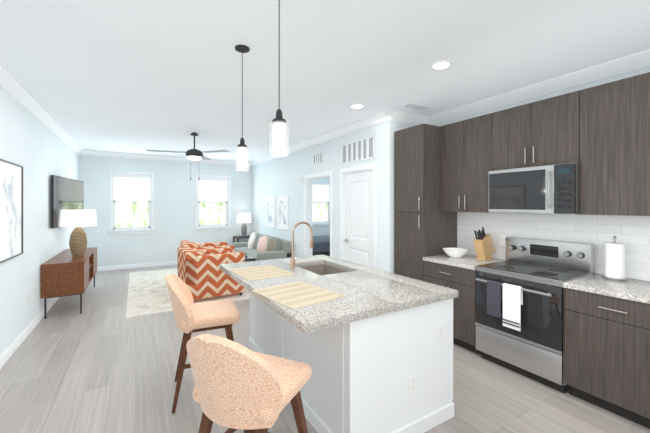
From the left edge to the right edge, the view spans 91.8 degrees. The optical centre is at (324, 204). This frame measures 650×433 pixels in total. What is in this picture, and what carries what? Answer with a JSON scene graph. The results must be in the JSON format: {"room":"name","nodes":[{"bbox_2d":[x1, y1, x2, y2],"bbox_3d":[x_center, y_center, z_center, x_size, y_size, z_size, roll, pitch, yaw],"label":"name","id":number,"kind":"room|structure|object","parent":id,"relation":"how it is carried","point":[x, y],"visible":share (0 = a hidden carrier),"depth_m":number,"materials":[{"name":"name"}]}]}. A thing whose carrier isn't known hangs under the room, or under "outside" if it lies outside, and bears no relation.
{"room":"open-plan kitchen","nodes":[
{"label":"open-plan kitchen","id":0,"kind":"room"},
{"bbox_2d":[0,87,78,355],"bbox_3d":[-2.891,0.150,2.550,0.150,2.740,10.650,0,0,-31],"label":"wall","id":1,"kind":"structure","parent":0,"point":[36,149],"depth_m":3.81,"materials":[{"name":"paint"}]},
{"bbox_2d":[0,159,22,262],"bbox_3d":[-3.070,0.055,3.020,0.025,0.960,1.050,0,0,-31],"label":"framed picture","id":2,"kind":"object","parent":1,"relation":"attached to","point":[11,210],"visible":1,"depth_m":3.16,"materials":[{"name":"white paper"}]},
{"bbox_2d":[27,292,29,303],"bbox_3d":[-3.505,1.100,3.727,0.008,0.116,0.070,0,0,-31],"label":"electrical outlet","id":3,"kind":"object","parent":1,"relation":"attached to","point":[28,297],"visible":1,"depth_m":3.71,"materials":[{"name":"white plastic"}]},
{"bbox_2d":[0,297,58,368],"bbox_3d":[-2.820,1.470,2.593,0.015,0.100,10.350,0,0,-31],"label":"baseboard","id":4,"kind":"structure","parent":1,"relation":"attached to","point":[10,350],"depth_m":3.54,"materials":[{"name":"white"}]},
{"bbox_2d":[0,64,83,155],"bbox_3d":[-2.788,-1.165,2.612,0.090,0.110,10.350,0,0,-31],"label":"crown molding","id":5,"kind":"structure","parent":1,"relation":"attached to","point":[10,85],"depth_m":3.71,"materials":[{"name":"white wood"}]},
{"bbox_2d":[79,155,329,266],"bbox_3d":[-2.342,0.150,9.005,7.440,2.740,0.150,0,0,-31],"label":"wall","id":6,"kind":"structure","parent":0,"point":[174,205],"depth_m":7.88,"materials":[{"name":"paint"}]},
{"bbox_2d":[108,171,154,234],"bbox_3d":[-4.636,-0.050,7.579,0.970,1.490,0.191,0,0,-31],"label":"window","id":7,"kind":"structure","parent":6,"relation":"in","point":[130,187],"depth_m":7.55,"materials":[{"name":"white"}]},
{"bbox_2d":[97,261,177,271],"bbox_3d":[-3.787,1.470,8.040,3.910,0.100,0.015,0,0,-31],"label":"baseboard","id":8,"kind":"structure","parent":6,"relation":"attached to","point":[107,268],"depth_m":7.58,"materials":[{"name":"white"}]},
{"bbox_2d":[84,150,247,164],"bbox_3d":[-3.772,-1.165,8.006,3.720,0.110,0.090,0,0,-31],"label":"crown molding","id":9,"kind":"structure","parent":6,"relation":"attached to","point":[86,152],"depth_m":7.72,"materials":[{"name":"white wood"}]},
{"bbox_2d":[194,175,231,230],"bbox_3d":[-3.033,-0.050,8.543,0.970,1.490,0.191,0,0,-31],"label":"window","id":10,"kind":"structure","parent":6,"relation":"in","point":[210,188],"depth_m":8.52,"materials":[{"name":"white"}]},
{"bbox_2d":[313,180,329,226],"bbox_3d":[-0.179,-0.050,10.258,0.950,1.490,0.191,0,0,-31],"label":"bedroom window","id":11,"kind":"structure","parent":6,"relation":"in","point":[321,191],"depth_m":10.29,"materials":[{"name":"white glass"}]},
{"bbox_2d":[251,120,395,272],"bbox_3d":[-0.583,0.150,6.620,0.120,2.740,5.750,0,0,-31],"label":"wall","id":12,"kind":"structure","parent":0,"point":[279,176],"depth_m":5.46,"materials":[{"name":"paint"}]},
{"bbox_2d":[265,196,275,227],"bbox_3d":[-1.344,0.170,7.744,0.025,0.760,0.620,0,0,-31],"label":"picture","id":13,"kind":"object","parent":12,"relation":"attached to","point":[270,211],"visible":1,"depth_m":7.73,"materials":[{"name":"white paper"}]},
{"bbox_2d":[277,195,288,229],"bbox_3d":[-0.958,0.170,7.101,0.025,0.760,0.620,0,0,-31],"label":"picture","id":14,"kind":"object","parent":12,"relation":"attached to","point":[282,212],"visible":1,"depth_m":7.06,"materials":[{"name":"white paper"}]},
{"bbox_2d":[313,152,321,164],"bbox_3d":[-0.138,-0.850,5.750,0.012,0.200,0.320,0,0,-31],"label":"air vent","id":15,"kind":"object","parent":12,"relation":"in","point":[317,158],"visible":0.98,"depth_m":5.74,"materials":[{"name":"grey"}]},
{"bbox_2d":[304,171,332,256],"bbox_3d":[-0.081,0.470,5.785,0.158,2.100,1.040,0,0,-31],"label":"door frame","id":16,"kind":"structure","parent":12,"relation":"attached to","point":[308,200],"depth_m":6.13,"materials":[{"name":"white wood"}]},
{"bbox_2d":[248,110,395,165],"bbox_3d":[-0.650,-1.165,6.528,0.090,0.110,5.840,0,0,-31],"label":"crown molding","id":17,"kind":"structure","parent":12,"relation":"attached to","point":[384,116],"depth_m":5.06,"materials":[{"name":"white wood"}]},
{"bbox_2d":[340,163,376,268],"bbox_3d":[0.522,0.470,4.747,0.156,2.100,0.900,0,0,-31],"label":"door","id":18,"kind":"structure","parent":12,"relation":"attached to","point":[358,216],"depth_m":4.72,"materials":[{"name":"white wood"}]},
{"bbox_2d":[342,135,374,164],"bbox_3d":[0.480,-0.810,4.721,0.012,0.320,0.800,0,0,-31],"label":"wall return","id":19,"kind":"object","parent":12,"relation":"attached to","point":[359,150],"visible":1,"depth_m":4.67,"materials":[{"name":"grey"}]},
{"bbox_2d":[0,265,649,432],"bbox_3d":[0.297,1.570,4.466,7.590,0.100,10.650,0,0,-31],"label":"floor","id":20,"kind":"structure","parent":0,"point":[100,363],"depth_m":2.64,"materials":[{"name":"wood"}]},
{"bbox_2d":[40,247,96,318],"bbox_3d":[-4.004,1.155,5.031,0.474,0.730,1.750,0,0,-31],"label":"console","id":21,"kind":"object","parent":20,"relation":"on","point":[65,272],"visible":1,"depth_m":4.33,"materials":[{"name":"brown wood"}]},
{"bbox_2d":[58,210,96,256],"bbox_3d":[-3.809,0.431,4.863,0.470,0.715,0.470,0,0,-31],"label":"light","id":22,"kind":"object","parent":21,"relation":"on","point":[78,219],"visible":1,"depth_m":4.76,"materials":[{"name":"rattan"},{"name":"white fabric"}]},
{"bbox_2d":[125,268,249,318],"bbox_3d":[-2.474,1.514,6.254,2.440,0.011,3.330,0,0,-31],"label":"rug","id":23,"kind":"object","parent":20,"relation":"on","point":[148,293],"visible":0.31,"depth_m":5.25,"materials":[{"name":"white carpet"}]},
{"bbox_2d":[180,240,234,251],"bbox_3d":[-2.332,1.112,6.240,0.930,0.789,0.800,0,0,-28],"label":"armchair","id":24,"kind":"object","parent":23,"relation":"on","point":[191,245],"visible":0.19,"depth_m":6.09,"materials":[{"name":"orange fabric"}]},
{"bbox_2d":[178,247,244,299],"bbox_3d":[-1.925,1.112,5.330,0.930,0.789,0.800,0,0,-34],"label":"armchair","id":25,"kind":"object","parent":23,"relation":"on","point":[201,275],"visible":0.79,"depth_m":4.97,"materials":[{"name":"orange fabric"}]},
{"bbox_2d":[235,251,255,260],"bbox_3d":[-1.779,1.266,6.572,0.320,0.482,1.100,0,0,-31],"label":"coffee table","id":26,"kind":"object","parent":23,"relation":"on","point":[248,257],"visible":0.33,"depth_m":6.24,"materials":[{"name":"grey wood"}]},
{"bbox_2d":[232,232,291,261],"bbox_3d":[-1.513,1.096,7.275,0.760,0.822,2.070,0,0,-31],"label":"sofa","id":27,"kind":"object","parent":23,"relation":"on","point":[258,246],"visible":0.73,"depth_m":6.74,"materials":[{"name":"grey fabric"}]},
{"bbox_2d":[165,274,239,412],"bbox_3d":[-1.002,1.039,2.598,0.566,0.969,0.521,0,0,-23],"label":"bar stool","id":28,"kind":"object","parent":20,"relation":"on","point":[191,316],"visible":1,"depth_m":2.43,"materials":[{"name":"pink fabric"}]},
{"bbox_2d":[233,235,250,242],"bbox_3d":[-2.225,1.190,8.655,0.500,0.660,0.470,0,0,-31],"label":"end table","id":29,"kind":"object","parent":20,"relation":"on","point":[239,237],"visible":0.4,"depth_m":8.60,"materials":[{"name":"grey wood"}]},
{"bbox_2d":[237,213,251,236],"bbox_3d":[-2.223,0.539,8.651,0.400,0.640,0.400,0,0,-31],"label":"lamp","id":30,"kind":"object","parent":29,"relation":"on","point":[243,218],"visible":1,"depth_m":8.53,"materials":[{"name":"white fabric"}]},
{"bbox_2d":[186,334,311,432],"bbox_3d":[-0.373,1.039,1.558,0.521,0.969,0.566,0,0,24],"label":"bar stool","id":31,"kind":"object","parent":20,"relation":"on","point":[239,386],"visible":1,"depth_m":1.34,"materials":[{"name":"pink fabric"}]},
{"bbox_2d":[313,235,329,255],"bbox_3d":[0.132,0.970,9.033,2.030,1.100,1.650,0,0,-31],"label":"bed","id":32,"kind":"object","parent":20,"relation":"on","point":[321,245],"depth_m":8.09,"materials":[{"name":"blue fabric"}]},
{"bbox_2d":[249,265,455,432],"bbox_3d":[0.072,1.090,2.831,0.964,0.860,1.864,0,0,-31],"label":"kitchen island","id":33,"kind":"object","parent":20,"relation":"on","point":[373,348],"depth_m":2.04,"materials":[{"name":"white paint"}]},
{"bbox_2d":[220,259,395,332],"bbox_3d":[-0.322,0.635,2.595,0.640,0.050,1.900,0,0,-31],"label":"island countertop","id":34,"kind":"structure","parent":33,"relation":"on","point":[356,305],"depth_m":1.99,"materials":[{"name":"grey stone"}]},
{"bbox_2d":[229,265,294,280],"bbox_3d":[-0.585,0.606,2.857,0.420,0.005,0.520,0,0,-34],"label":"placemat","id":35,"kind":"object","parent":34,"relation":"on","point":[258,272],"visible":0.98,"depth_m":2.82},
{"bbox_2d":[251,281,344,308],"bbox_3d":[-0.195,0.606,2.169,0.420,0.005,0.520,0,0,-40],"label":"placemat","id":36,"kind":"object","parent":34,"relation":"on","point":[295,295],"visible":1,"depth_m":2.13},
{"bbox_2d":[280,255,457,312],"bbox_3d":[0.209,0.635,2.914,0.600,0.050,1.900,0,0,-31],"label":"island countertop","id":37,"kind":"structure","parent":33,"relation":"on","point":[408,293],"depth_m":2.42,"materials":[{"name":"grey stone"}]},
{"bbox_2d":[394,124,456,280],"bbox_3d":[1.285,0.280,4.068,0.662,2.480,0.490,0,0,-31],"label":"pantry cabinet","id":38,"kind":"object","parent":20,"relation":"on","point":[424,226],"visible":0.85,"depth_m":3.84,"materials":[{"name":"grey"}]},
{"bbox_2d":[424,260,480,354],"bbox_3d":[1.597,1.085,3.583,0.626,0.870,0.658,0,0,-31],"label":"base cabinet","id":39,"kind":"object","parent":20,"relation":"on","point":[462,280],"depth_m":3.28,"materials":[{"name":"grey"}]},
{"bbox_2d":[423,253,505,271],"bbox_3d":[1.590,0.630,3.578,0.642,0.040,0.658,0,0,-31],"label":"countertop","id":40,"kind":"structure","parent":39,"relation":"on","point":[465,261],"depth_m":3.46,"materials":[{"name":"grey stone"}]},
{"bbox_2d":[442,248,467,257],"bbox_3d":[1.522,0.563,3.680,0.284,0.092,0.284,0,0,-31],"label":"bowl","id":41,"kind":"object","parent":40,"relation":"on","point":[456,252],"visible":1,"depth_m":3.62,"materials":[{"name":"white ceramic"}]},
{"bbox_2d":[473,227,494,260],"bbox_3d":[1.781,0.427,3.520,0.263,0.365,0.100,0,0,-31],"label":"knife block","id":42,"kind":"object","parent":40,"relation":"on","point":[484,246],"visible":1,"depth_m":3.48,"materials":[{"name":"brown wood"}]},
{"bbox_2d":[475,237,593,392],"bbox_3d":[1.917,0.932,2.948,0.677,1.175,0.750,0,0,-31],"label":"stove","id":43,"kind":"object","parent":20,"relation":"on","point":[540,272],"visible":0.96,"depth_m":2.79,"materials":[{"name":"grey metal"}]},
{"bbox_2d":[487,280,502,317],"bbox_3d":[1.565,0.861,2.904,0.042,0.319,0.130,0,0,-31],"label":"towel","id":44,"kind":"object","parent":43,"relation":"hanging from","point":[494,294],"visible":0.92,"depth_m":2.88,"materials":[{"name":"grey fabric"}]},
{"bbox_2d":[502,283,522,330],"bbox_3d":[1.644,0.890,2.765,0.050,0.379,0.150,0,0,-31],"label":"towel","id":45,"kind":"object","parent":43,"relation":"hanging from","point":[512,300],"visible":0.92,"depth_m":2.75,"materials":[{"name":"white fabric"}]},
{"bbox_2d":[564,288,649,428],"bbox_3d":[2.314,1.085,2.388,0.626,0.870,0.608,0,0,-31],"label":"base cabinet","id":46,"kind":"object","parent":20,"relation":"on","point":[607,344],"depth_m":2.26,"materials":[{"name":"grey"}]},
{"bbox_2d":[563,272,649,303],"bbox_3d":[2.832,0.630,1.510,0.642,0.040,2.652,0,0,-31],"label":"countertop","id":47,"kind":"structure","parent":46,"relation":"on","point":[637,290],"depth_m":2.36,"materials":[{"name":"grey stone"}]},
{"bbox_2d":[603,236,626,280],"bbox_3d":[2.399,0.433,2.608,0.150,0.351,0.150,0,0,-31],"label":"paper towel","id":48,"kind":"object","parent":47,"relation":"on","point":[614,260],"visible":1,"depth_m":2.56,"materials":[{"name":"white paper"}]},
{"bbox_2d":[0,0,649,161],"bbox_3d":[0.297,-1.270,4.466,7.590,0.100,10.650,0,0,-31],"label":"ceiling","id":49,"kind":"structure","parent":0,"point":[131,76],"depth_m":2.60,"materials":[{"name":"paint"}]},
{"bbox_2d":[146,132,229,179],"bbox_3d":[-2.324,-0.818,5.276,1.178,0.802,1.282,0,0,-31],"label":"ceiling fan","id":50,"kind":"object","parent":49,"relation":"hanging from","point":[194,154],"visible":1,"depth_m":5.22,"materials":[{"name":"black metal"}]},
{"bbox_2d":[235,45,249,170],"bbox_3d":[-0.643,-0.745,2.449,0.110,0.949,0.110,0,0,-31],"label":"pendant light","id":51,"kind":"object","parent":49,"relation":"hanging from","point":[242,150],"visible":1,"depth_m":2.43,"materials":[{"name":"black"}]},
{"bbox_2d":[270,0,288,156],"bbox_3d":[-0.250,-0.745,1.716,0.110,0.949,0.110,0,0,-31],"label":"pendant light","id":52,"kind":"object","parent":49,"relation":"hanging from","point":[279,134],"visible":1,"depth_m":1.69,"materials":[{"name":"black"}]},
{"bbox_2d":[350,104,364,108],"bbox_3d":[0.399,-1.216,3.880,0.190,0.008,0.190,0,0,-31],"label":"recessed light","id":53,"kind":"object","parent":49,"relation":"in","point":[356,106],"visible":0.98,"depth_m":3.89,"materials":[{"name":"white paint"}]},
{"bbox_2d":[400,102,430,110],"bbox_3d":[1.112,-1.213,3.877,0.340,0.012,0.180,0,0,-31],"label":"ceiling vent","id":54,"kind":"object","parent":49,"relation":"in","point":[414,106],"visible":1,"depth_m":3.86,"materials":[{"name":"white metal"}]},
{"bbox_2d":[430,60,452,69],"bbox_3d":[1.012,-1.216,2.743,0.190,0.008,0.190,0,0,-31],"label":"recessed light","id":55,"kind":"object","parent":49,"relation":"in","point":[441,65],"visible":1,"depth_m":2.74,"materials":[{"name":"white paint"}]},
{"bbox_2d":[396,122,415,130],"bbox_3d":[1.223,0.150,4.421,0.710,2.740,0.120,0,0,-31],"label":"wall","id":56,"kind":"structure","parent":0,"point":[400,125],"depth_m":4.24,"materials":[{"name":"paint"}]},
{"bbox_2d":[396,110,427,124],"bbox_3d":[1.118,-1.165,4.236,0.540,0.110,0.090,0,0,-31],"label":"crown molding","id":57,"kind":"structure","parent":56,"relation":"attached to","point":[403,117],"depth_m":4.25,"materials":[{"name":"white wood"}]},
{"bbox_2d":[434,67,649,280],"bbox_3d":[2.717,0.150,2.478,0.150,2.740,4.750,0,0,-31],"label":"wall","id":58,"kind":"structure","parent":0,"point":[599,82],"depth_m":3.08,"materials":[{"name":"paint"}]},
{"bbox_2d":[440,113,491,212],"bbox_3d":[1.717,-0.440,3.655,0.346,1.040,0.658,0,0,-31],"label":"upper cabinet","id":59,"kind":"object","parent":58,"relation":"attached to","point":[465,145],"depth_m":3.53,"materials":[{"name":"brown wood"}]},
{"bbox_2d":[492,91,579,170],"bbox_3d":[2.082,-0.657,3.048,0.346,0.605,0.754,0,0,-31],"label":"upper cabinet","id":60,"kind":"object","parent":58,"relation":"attached to","point":[544,132],"depth_m":2.90,"materials":[{"name":"brown wood"}]},
{"bbox_2d":[489,163,579,213],"bbox_3d":[2.030,-0.136,3.017,0.466,0.432,0.748,0,0,-31],"label":"microwave","id":61,"kind":"object","parent":60,"relation":"attached to","point":[550,189],"visible":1,"depth_m":2.85,"materials":[{"name":"silver metal"}]},
{"bbox_2d":[428,49,649,124],"bbox_3d":[2.544,-1.165,2.532,0.090,0.110,4.480,0,0,-31],"label":"crown molding","id":62,"kind":"structure","parent":58,"relation":"attached to","point":[639,60],"depth_m":3.06,"materials":[{"name":"white"}]},
{"bbox_2d":[580,72,649,215],"bbox_3d":[2.434,-0.440,2.462,0.346,1.040,0.610,0,0,-31],"label":"upper cabinet","id":63,"kind":"object","parent":58,"relation":"attached to","point":[600,134],"depth_m":2.43,"materials":[{"name":"brown wood"}]},
{"label":"outside","id":64,"kind":"structure","parent":0,"visible":0},
{"bbox_2d":[115,201,326,226],"bbox_3d":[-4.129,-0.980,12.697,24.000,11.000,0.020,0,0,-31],"label":"trees","id":65,"kind":"object","parent":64,"point":[131,214],"depth_m":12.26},
{"bbox_3d":[-4.430,-0.055,5.330,0.074,0.250,0.260,0,0,-31],"label":"mount","id":66,"kind":"object","parent":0,"visible":0},
{"bbox_2d":[50,175,83,227],"bbox_3d":[-4.285,-0.050,5.224,0.103,0.780,1.370,0,0,-22],"label":"tv","id":67,"kind":"object","parent":66,"relation":"attached to","point":[66,193],"visible":0.71,"depth_m":4.97,"materials":[{"name":"black"}]}
]}

